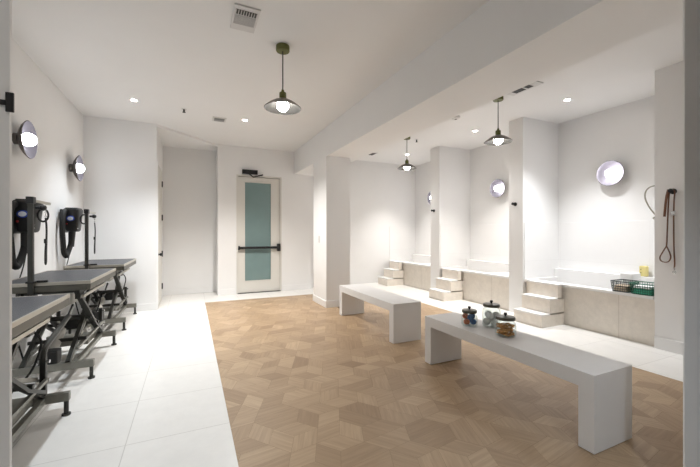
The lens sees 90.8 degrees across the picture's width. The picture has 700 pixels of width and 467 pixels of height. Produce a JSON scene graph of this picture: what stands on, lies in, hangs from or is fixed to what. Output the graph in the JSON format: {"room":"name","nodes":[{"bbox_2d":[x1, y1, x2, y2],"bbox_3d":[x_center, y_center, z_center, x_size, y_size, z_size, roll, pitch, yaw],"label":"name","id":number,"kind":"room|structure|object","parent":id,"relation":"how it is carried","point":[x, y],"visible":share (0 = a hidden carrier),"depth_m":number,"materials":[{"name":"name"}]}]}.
{"room":"pet grooming room","nodes":[
{"label":"pet grooming room","id":0,"kind":"room"},
{"bbox_2d":[0,0,11,466],"bbox_3d":[-1.714,-0.255,1.180,0.839,3.050,0.020,0,0,-25],"label":"wall","id":1,"kind":"structure","parent":0,"point":[5,5],"depth_m":1.34,"materials":[{"name":"white paint"}]},
{"bbox_2d":[0,92,13,112],"bbox_3d":[-1.363,-0.507,1.324,0.112,0.076,0.012,0,0,-25],"label":"hook","id":2,"kind":"object","parent":1,"relation":"attached to","point":[8,102],"depth_m":1.34,"materials":[{"name":"black metal"}]},
{"bbox_2d":[12,38,82,315],"bbox_3d":[-2.412,-0.255,1.512,0.150,3.050,8.170,0,0,-25],"label":"wall","id":3,"kind":"structure","parent":0,"point":[57,123],"depth_m":3.96,"materials":[{"name":"white paint"}]},
{"bbox_2d":[12,120,37,158],"bbox_3d":[-3.032,-0.870,3.225,0.163,0.354,0.354,0,0,-25],"label":"wall sconce","id":4,"kind":"object","parent":3,"relation":"attached to","point":[26,136],"visible":0.99,"depth_m":3.22,"materials":[{"name":"grey metal"}]},
{"bbox_2d":[12,199,48,277],"bbox_3d":[-2.920,0.135,3.146,0.271,0.873,0.398,0,0,-25],"label":"dryer","id":5,"kind":"object","parent":3,"relation":"attached to","point":[19,207],"visible":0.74,"depth_m":3.10,"materials":[{"name":"black plastic"}]},
{"bbox_2d":[12,218,59,357],"bbox_3d":[-2.848,0.497,2.650,0.014,1.315,3.600,0,0,-25],"label":"wainscot","id":6,"kind":"structure","parent":3,"relation":"attached to","point":[53,245],"depth_m":3.77,"materials":[{"name":"white paint"}]},
{"bbox_2d":[12,310,81,367],"bbox_3d":[-3.073,1.212,3.135,0.013,0.115,4.670,0,0,-25],"label":"baseboard","id":7,"kind":"structure","parent":3,"relation":"attached to","point":[16,362],"depth_m":3.26,"materials":[{"name":"white paint"}]},
{"bbox_2d":[59,207,84,264],"bbox_3d":[-3.487,0.124,4.371,0.271,0.873,0.398,0,0,-25],"label":"dryer","id":8,"kind":"object","parent":3,"relation":"attached to","point":[70,220],"visible":0.95,"depth_m":4.31,"materials":[{"name":"black plastic"}]},
{"bbox_2d":[69,155,84,180],"bbox_3d":[-3.712,-0.875,4.696,0.163,0.354,0.354,0,0,-25],"label":"wall sconce","id":9,"kind":"object","parent":3,"relation":"attached to","point":[77,167],"visible":1,"depth_m":4.67,"materials":[{"name":"white glass"}]},
{"bbox_2d":[83,116,162,304],"bbox_3d":[-4.005,-0.255,6.119,1.125,3.050,1.530,0,0,-25],"label":"wall","id":10,"kind":"structure","parent":0,"point":[120,157],"depth_m":5.47,"materials":[{"name":"white paint"}]},
{"bbox_2d":[104,303,156,313],"bbox_3d":[-3.601,1.212,5.456,0.975,0.115,0.013,0,0,-25],"label":"baseboard","id":11,"kind":"structure","parent":10,"relation":"attached to","point":[151,306],"depth_m":5.57,"materials":[{"name":"white paint"}]},
{"bbox_2d":[157,160,162,308],"bbox_3d":[-3.353,0.033,6.139,0.075,2.475,0.950,0,0,-25],"label":"door","id":12,"kind":"structure","parent":10,"relation":"in","point":[159,168],"depth_m":6.04,"materials":[{"name":"white paint"}]},
{"bbox_2d":[157,124,217,150],"bbox_3d":[-3.017,-1.760,6.521,1.005,0.040,1.430,0,0,-25],"label":"ceiling","id":13,"kind":"structure","parent":0,"point":[169,137],"depth_m":6.60,"materials":[{"name":"white paint"}]},
{"bbox_2d":[163,146,215,289],"bbox_3d":[-3.338,-0.255,7.215,1.005,3.050,0.100,0,0,-25],"label":"wall","id":14,"kind":"structure","parent":0,"point":[189,175],"depth_m":7.16,"materials":[{"name":"white paint"}]},
{"bbox_2d":[163,287,215,295],"bbox_3d":[-3.315,1.212,7.164,1.005,0.115,0.013,0,0,-25],"label":"baseboard","id":15,"kind":"structure","parent":14,"relation":"attached to","point":[201,289],"depth_m":7.15,"materials":[{"name":"white paint"}]},
{"bbox_2d":[216,144,310,294],"bbox_3d":[-1.889,-0.255,7.637,1.980,3.050,0.550,0,0,-25],"label":"wall","id":16,"kind":"structure","parent":0,"point":[230,160],"depth_m":7.44,"materials":[{"name":"white paint"}]},
{"bbox_2d":[218,289,234,294],"bbox_3d":[-2.520,1.212,7.035,0.330,0.115,0.013,0,0,-25],"label":"baseboard","id":17,"kind":"structure","parent":16,"relation":"attached to","point":[221,291],"depth_m":7.03,"materials":[{"name":"white paint"}]},
{"bbox_2d":[236,169,281,293],"bbox_3d":[-1.897,-0.018,7.273,0.940,2.575,0.324,0,0,-25],"label":"door","id":18,"kind":"structure","parent":16,"relation":"in","point":[259,197],"depth_m":7.33,"materials":[{"name":"white paint"}]},
{"bbox_2d":[283,284,310,290],"bbox_3d":[-1.167,1.212,7.661,0.650,0.115,0.013,0,0,-25],"label":"baseboard","id":19,"kind":"structure","parent":16,"relation":"attached to","point":[298,286],"depth_m":7.65,"materials":[{"name":"white paint"}]},
{"bbox_2d":[12,0,682,165],"bbox_3d":[0.489,-1.840,3.696,7.250,0.120,9.700,0,0,-25],"label":"ceiling","id":20,"kind":"structure","parent":0,"point":[168,56],"depth_m":3.65,"materials":[{"name":"white paint"}]},
{"bbox_2d":[212,116,226,121],"bbox_3d":[-2.053,-1.772,5.418,0.200,0.015,0.200,0,0,-25],"label":"air vent","id":21,"kind":"object","parent":20,"relation":"attached to","point":[218,119],"visible":1,"depth_m":5.39,"materials":[{"name":"white plastic"}]},
{"bbox_2d":[230,3,260,33],"bbox_3d":[-0.874,-1.770,2.868,0.202,0.020,0.344,0,0,-25],"label":"ceiling vent","id":22,"kind":"object","parent":20,"relation":"in","point":[244,18],"visible":1,"depth_m":2.84,"materials":[{"name":"white plastic"}]},
{"bbox_2d":[236,9,256,17],"bbox_3d":[-0.835,-1.765,2.782,0.166,0.004,0.060,0,0,-25],"label":"grille","id":23,"kind":"object","parent":22,"relation":"attached to","point":[245,13],"depth_m":2.78,"materials":[{"name":"white metal"}]},
{"bbox_2d":[264,43,300,114],"bbox_3d":[-0.642,-1.468,3.295,0.352,0.625,0.352,0,0,-25],"label":"pendant lamp","id":24,"kind":"object","parent":20,"relation":"hanging from","point":[281,105],"visible":1,"depth_m":3.29,"materials":[{"name":"green metal"}]},
{"bbox_2d":[279,89,285,97],"bbox_3d":[-0.642,-1.315,3.295,0.066,0.094,0.066,0,0,-25],"label":"socket","id":25,"kind":"object","parent":24,"relation":"attached to","point":[282,94],"depth_m":3.27,"materials":[{"name":"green metal"}]},
{"bbox_2d":[397,137,415,169],"bbox_3d":[1.055,-1.468,6.393,0.352,0.625,0.352,0,0,-25],"label":"pendant lamp","id":26,"kind":"object","parent":20,"relation":"hanging from","point":[406,166],"visible":0.94,"depth_m":6.36,"materials":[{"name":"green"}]},
{"bbox_2d":[294,0,682,175],"bbox_3d":[0.933,-1.535,3.654,0.600,0.490,9.050,0,0,-25],"label":"beam","id":27,"kind":"structure","parent":20,"relation":"attached to","point":[503,47],"depth_m":2.83,"materials":[{"name":"white paint"}]},
{"bbox_2d":[484,96,512,145],"bbox_3d":[1.942,-1.468,4.522,0.352,0.625,0.352,0,0,-25],"label":"pendant lamp","id":28,"kind":"object","parent":20,"relation":"hanging from","point":[497,139],"visible":0.95,"depth_m":4.51,"materials":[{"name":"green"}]},
{"bbox_2d":[495,128,500,134],"bbox_3d":[1.942,-1.315,4.522,0.066,0.094,0.066,0,0,-25],"label":"socket","id":29,"kind":"object","parent":28,"relation":"attached to","point":[498,132],"depth_m":4.50,"materials":[{"name":"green metal"}]},
{"bbox_2d":[507,81,542,95],"bbox_3d":[2.116,-1.772,4.239,0.200,0.015,0.420,0,0,-25],"label":"ceiling vent","id":30,"kind":"object","parent":20,"relation":"in","point":[536,83],"visible":0.57,"depth_m":4.24,"materials":[{"name":"white plastic"}]},
{"bbox_2d":[12,283,682,466],"bbox_3d":[0.489,1.330,3.696,7.250,0.120,9.700,0,0,-25],"label":"floor","id":31,"kind":"structure","parent":0,"point":[155,397],"depth_m":2.81,"materials":[{"name":"white stone"}]},
{"bbox_2d":[12,294,70,442],"bbox_3d":[-2.115,0.514,2.014,0.631,1.512,1.666,0,0,-25],"label":"table","id":32,"kind":"object","parent":31,"relation":"on","point":[29,313],"visible":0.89,"depth_m":2.14,"materials":[{"name":"black metal"}]},
{"bbox_2d":[12,196,116,378],"bbox_3d":[-2.700,0.492,3.279,0.631,1.555,1.153,0,0,-25],"label":"table","id":33,"kind":"object","parent":31,"relation":"on","point":[74,283],"visible":0.86,"depth_m":3.04,"materials":[{"name":"grey metal"}]},
{"bbox_2d":[44,205,47,264],"bbox_3d":[-2.674,0.022,3.032,0.021,0.527,0.055,0,0,-25],"label":"grooming noose","id":34,"kind":"object","parent":33,"relation":"hanging from","point":[46,225],"visible":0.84,"depth_m":3.03,"materials":[{"name":"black metal"}]},
{"bbox_2d":[63,209,136,333],"bbox_3d":[-3.384,0.492,4.759,0.631,1.555,1.153,0,0,-25],"label":"table","id":35,"kind":"object","parent":31,"relation":"on","point":[122,266],"visible":0.73,"depth_m":4.60,"materials":[{"name":"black metal"}]},
{"bbox_2d":[94,214,95,253],"bbox_3d":[-3.389,0.022,4.580,0.021,0.527,0.055,0,0,-25],"label":"grooming noose","id":36,"kind":"object","parent":35,"relation":"hanging from","point":[94,214],"visible":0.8,"depth_m":4.58,"materials":[{"name":"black metal"}]},
{"bbox_2d":[378,261,403,285],"bbox_3d":[0.999,0.990,8.466,0.467,0.560,0.440,0,0,-25],"label":"steps","id":37,"kind":"structure","parent":31,"relation":"on","point":[393,275],"depth_m":8.34,"materials":[{"name":"beige stone"}]},
{"bbox_2d":[389,254,430,290],"bbox_3d":[1.728,0.922,8.290,0.815,0.695,1.666,0,0,-25],"label":"tub","id":38,"kind":"object","parent":31,"relation":"on","point":[417,270],"visible":0.59,"depth_m":8.00,"materials":[{"name":"beige stone"}]},
{"bbox_2d":[429,268,462,301],"bbox_3d":[1.845,0.990,6.637,0.467,0.560,0.440,0,0,-25],"label":"steps","id":39,"kind":"structure","parent":31,"relation":"on","point":[449,286],"depth_m":6.51,"materials":[{"name":"beige stone"}]},
{"bbox_2d":[440,259,508,310],"bbox_3d":[2.564,0.922,6.482,0.815,0.695,1.671,0,0,-25],"label":"tub","id":40,"kind":"object","parent":31,"relation":"on","point":[483,281],"visible":0.62,"depth_m":6.21,"materials":[{"name":"beige stone"}]},
{"bbox_2d":[514,280,563,327],"bbox_3d":[2.661,0.990,4.871,0.467,0.560,0.440,0,0,-25],"label":"steps","id":41,"kind":"structure","parent":31,"relation":"on","point":[543,308],"depth_m":4.76,"materials":[{"name":"beige stone"}]},
{"bbox_2d":[524,268,654,345],"bbox_3d":[3.377,0.922,4.723,0.815,0.695,1.626,0,0,-25],"label":"tub","id":42,"kind":"object","parent":31,"relation":"on","point":[590,302],"visible":0.45,"depth_m":4.37,"materials":[{"name":"beige stone"}]},
{"bbox_2d":[610,279,638,292],"bbox_3d":[3.322,0.644,4.172,0.271,0.129,0.201,0,0,-25],"label":"wire basket","id":43,"kind":"object","parent":42,"relation":"on","point":[614,281],"visible":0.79,"depth_m":4.13,"materials":[{"name":"black metal"}]},
{"bbox_2d":[614,284,632,291],"bbox_3d":[3.322,0.667,4.172,0.200,0.069,0.145,0,0,-25],"label":"folded cloth","id":44,"kind":"object","parent":43,"relation":"in","point":[624,286],"visible":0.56,"depth_m":4.12,"materials":[{"name":"beige fabric"}]},
{"bbox_2d":[619,272,640,283],"bbox_3d":[3.552,0.610,4.375,0.200,0.199,0.150,0,0,-25],"label":"towel stack","id":45,"kind":"object","parent":42,"relation":"on","point":[624,275],"visible":0.44,"depth_m":4.33,"materials":[{"name":"white fabric"}]},
{"bbox_2d":[629,281,653,295],"bbox_3d":[3.405,0.644,3.967,0.271,0.129,0.236,0,0,-25],"label":"wire basket","id":46,"kind":"object","parent":42,"relation":"on","point":[630,283],"visible":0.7,"depth_m":3.93,"materials":[{"name":"black metal"}]},
{"bbox_2d":[633,288,653,294],"bbox_3d":[3.405,0.672,3.967,0.200,0.059,0.175,0,0,-25],"label":"folded cloth","id":47,"kind":"object","parent":46,"relation":"in","point":[637,289],"visible":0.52,"depth_m":3.91,"materials":[{"name":"green fabric"}]},
{"bbox_2d":[634,285,653,289],"bbox_3d":[3.405,0.624,3.967,0.190,0.029,0.165,0,0,-25],"label":"folded towel","id":48,"kind":"object","parent":47,"relation":"on","point":[644,286],"visible":0.45,"depth_m":3.92,"materials":[{"name":"white fabric"}]},
{"bbox_2d":[639,266,648,276],"bbox_3d":[3.856,0.506,4.526,0.062,0.135,0.084,0,0,-25],"label":"sponge","id":49,"kind":"object","parent":42,"relation":"on","point":[643,270],"visible":0.94,"depth_m":4.50,"materials":[{"name":"yellow"}]},
{"bbox_2d":[311,160,415,286],"bbox_3d":[0.392,-0.255,8.802,3.140,3.050,0.350,0,0,-25],"label":"wall","id":50,"kind":"structure","parent":0,"point":[382,196],"depth_m":8.72,"materials":[{"name":"white paint"}]},
{"bbox_2d":[390,226,414,259],"bbox_3d":[1.384,0.305,9.060,0.796,0.930,0.014,0,0,-25],"label":"wainscot","id":51,"kind":"structure","parent":50,"relation":"attached to","point":[402,238],"depth_m":9.05,"materials":[{"name":"white tile"}]},
{"bbox_2d":[205,294,682,466],"bbox_3d":[0.745,1.270,3.198,3.563,0.001,8.380,0,0,-25],"label":"floor","id":52,"kind":"structure","parent":0,"point":[531,406],"depth_m":2.58,"materials":[{"name":"brown wood"}]},
{"bbox_2d":[313,156,349,300],"bbox_3d":[-0.340,-0.010,6.216,0.440,2.560,0.670,0,0,-25],"label":"column","id":53,"kind":"structure","parent":52,"relation":"on","point":[331,175],"depth_m":5.94,"materials":[{"name":"white paint"}]},
{"bbox_2d":[313,294,338,307],"bbox_3d":[-0.340,1.212,6.216,0.466,0.115,0.696,0,0,-25],"label":"baseboard","id":54,"kind":"structure","parent":53,"relation":"attached to","point":[334,303],"depth_m":5.88,"materials":[{"name":"white paint"}]},
{"bbox_2d":[339,284,420,343],"bbox_3d":[0.338,1.042,4.714,0.380,0.448,1.565,0,0,-25],"label":"bench","id":55,"kind":"object","parent":52,"relation":"on","point":[404,312],"visible":1,"depth_m":4.09,"materials":[{"name":"white laminate"}]},
{"bbox_2d":[425,312,631,454],"bbox_3d":[1.237,1.042,2.757,0.380,0.448,1.565,0,0,-25],"label":"bench","id":56,"kind":"object","parent":52,"relation":"on","point":[604,384],"visible":0.98,"depth_m":2.17,"materials":[{"name":"white laminate"}]},
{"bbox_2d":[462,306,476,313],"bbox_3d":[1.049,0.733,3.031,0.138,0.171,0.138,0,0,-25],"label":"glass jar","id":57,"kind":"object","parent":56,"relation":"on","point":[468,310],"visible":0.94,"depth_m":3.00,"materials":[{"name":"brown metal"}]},
{"bbox_2d":[464,319,469,324],"bbox_3d":[1.019,0.779,3.015,0.053,0.044,0.050,0,0,-25],"label":"toy","id":58,"kind":"object","parent":57,"relation":"in","point":[466,321],"visible":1,"depth_m":3.00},
{"bbox_2d":[467,314,473,319],"bbox_3d":[1.048,0.736,2.998,0.053,0.044,0.050,0,0,-25],"label":"toy","id":59,"kind":"object","parent":57,"relation":"in","point":[470,316],"visible":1,"depth_m":2.98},
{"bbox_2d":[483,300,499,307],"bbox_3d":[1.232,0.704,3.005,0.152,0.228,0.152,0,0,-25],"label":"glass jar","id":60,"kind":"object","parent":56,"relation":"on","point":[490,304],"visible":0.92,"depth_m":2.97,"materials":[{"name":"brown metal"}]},
{"bbox_2d":[483,318,490,324],"bbox_3d":[1.194,0.774,3.013,0.063,0.065,0.063,0,0,40],"label":"tennis ball","id":61,"kind":"object","parent":60,"relation":"in","point":[486,321],"visible":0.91,"depth_m":2.99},
{"bbox_2d":[486,312,493,319],"bbox_3d":[1.206,0.719,2.977,0.063,0.065,0.064,0,0,29],"label":"tennis ball","id":62,"kind":"object","parent":60,"relation":"in","point":[489,315],"visible":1,"depth_m":2.96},
{"bbox_2d":[491,319,497,325],"bbox_3d":[1.243,0.775,2.969,0.063,0.066,0.063,0,0,21],"label":"tennis ball","id":63,"kind":"object","parent":60,"relation":"in","point":[493,321],"visible":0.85,"depth_m":2.95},
{"bbox_2d":[495,312,516,334],"bbox_3d":[1.232,0.726,2.733,0.158,0.185,0.158,0,0,-25],"label":"glass jar","id":64,"kind":"object","parent":56,"relation":"on","point":[502,317],"visible":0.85,"depth_m":2.69,"materials":[{"name":"brown metal"}]},
{"bbox_2d":[431,146,469,287],"bbox_3d":[2.152,-0.255,7.390,0.830,3.050,0.290,0,0,-25],"label":"wall","id":65,"kind":"structure","parent":0,"point":[450,167],"depth_m":7.23,"materials":[{"name":"white paint"}]},
{"bbox_2d":[440,225,469,269],"bbox_3d":[2.219,0.305,7.254,0.796,0.930,0.014,0,0,-25],"label":"wainscot","id":66,"kind":"structure","parent":65,"relation":"attached to","point":[454,239],"depth_m":7.23,"materials":[{"name":"white tile"}]},
{"bbox_2d":[509,117,557,312],"bbox_3d":[2.982,-0.255,5.596,0.830,3.050,0.255,0,0,-25],"label":"wall","id":67,"kind":"structure","parent":0,"point":[533,150],"depth_m":5.44,"materials":[{"name":"white paint"}]},
{"bbox_2d":[524,222,557,282],"bbox_3d":[3.041,0.305,5.475,0.796,0.930,0.014,0,0,-25],"label":"wainscot","id":68,"kind":"structure","parent":67,"relation":"attached to","point":[540,238],"depth_m":5.45,"materials":[{"name":"white tile"}]},
{"bbox_2d":[416,95,654,225],"bbox_3d":[3.785,-0.255,5.027,0.150,3.050,9.350,0,0,-25],"label":"wall","id":69,"kind":"structure","parent":0,"point":[624,134],"depth_m":5.22,"materials":[{"name":"white paint"}]},
{"bbox_2d":[415,226,430,254],"bbox_3d":[2.105,0.305,8.465,0.014,0.930,1.700,0,0,-25],"label":"wainscot","id":70,"kind":"structure","parent":69,"relation":"attached to","point":[422,233],"depth_m":8.90,"materials":[{"name":"white tile"}]},
{"bbox_2d":[427,191,430,204],"bbox_3d":[2.029,-0.850,8.452,0.163,0.354,0.354,0,0,-25],"label":"wall sconce","id":71,"kind":"object","parent":69,"relation":"attached to","point":[429,194],"visible":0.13,"depth_m":8.56,"materials":[{"name":"white glass"}]},
{"bbox_2d":[470,224,508,262],"bbox_3d":[2.941,0.305,6.656,0.014,0.930,1.705,0,0,-25],"label":"wainscot","id":72,"kind":"structure","parent":69,"relation":"attached to","point":[487,242],"depth_m":6.91,"materials":[{"name":"white tile"}]},
{"bbox_2d":[490,179,504,197],"bbox_3d":[2.860,-0.850,6.654,0.163,0.354,0.354,0,0,-25],"label":"wall sconce","id":73,"kind":"object","parent":69,"relation":"attached to","point":[497,188],"visible":1,"depth_m":6.66,"materials":[{"name":"white glass"}]},
{"bbox_2d":[558,220,653,276],"bbox_3d":[3.754,0.305,4.898,0.014,0.930,1.660,0,0,-25],"label":"backsplash","id":74,"kind":"structure","parent":69,"relation":"attached to","point":[619,247],"depth_m":4.99,"materials":[{"name":"white tile"}]},
{"bbox_2d":[596,160,623,185],"bbox_3d":[3.685,-0.835,4.871,0.163,0.354,0.354,0,0,-25],"label":"wall sconce","id":75,"kind":"object","parent":69,"relation":"attached to","point":[609,173],"visible":1,"depth_m":4.87,"materials":[{"name":"white glass"}]},
{"bbox_2d":[654,218,654,301],"bbox_3d":[3.732,0.305,3.981,0.796,0.930,0.014,0,0,-25],"label":"wainscot","id":76,"kind":"structure","parent":69,"relation":"attached to","point":[654,218],"depth_m":3.82,"materials":[{"name":"white tile"}]},
{"bbox_2d":[655,61,682,341],"bbox_3d":[4.118,-0.255,3.138,0.830,3.050,1.840,0,0,-25],"label":"wall","id":77,"kind":"structure","parent":0,"point":[669,79],"depth_m":3.68,"materials":[{"name":"white paint"}]},
{"bbox_2d":[644,185,654,218],"bbox_3d":[3.474,-0.309,3.946,0.059,0.477,0.177,0,0,-33],"label":"shower hose","id":78,"kind":"object","parent":77,"relation":"attached to","point":[649,207],"visible":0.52,"depth_m":3.98,"materials":[{"name":"grey metal"}]},
{"bbox_2d":[659,189,675,273],"bbox_3d":[3.374,-0.011,3.666,0.033,0.895,0.145,0,0,-25],"label":"leash","id":79,"kind":"object","parent":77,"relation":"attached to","point":[667,196],"visible":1,"depth_m":3.65,"materials":[{"name":"brown leather"}]},
{"bbox_2d":[654,336,682,354],"bbox_3d":[3.736,1.205,2.961,0.013,0.130,1.840,0,0,-25],"label":"baseboard","id":80,"kind":"structure","parent":77,"relation":"attached to","point":[660,343],"depth_m":3.68,"materials":[{"name":"white paint"}]},
{"bbox_2d":[668,189,676,193],"bbox_3d":[3.394,-0.435,3.638,0.070,0.060,0.060,0,0,-25],"label":"hook","id":81,"kind":"object","parent":77,"relation":"attached to","point":[671,191],"visible":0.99,"depth_m":3.63,"materials":[{"name":"black metal"}]},
{"bbox_2d":[683,0,699,466],"bbox_3d":[2.712,-0.255,2.140,2.560,3.050,0.006,0,0,-25],"label":"wall","id":82,"kind":"structure","parent":0,"point":[691,8],"depth_m":1.63,"materials":[{"name":"white paint"}]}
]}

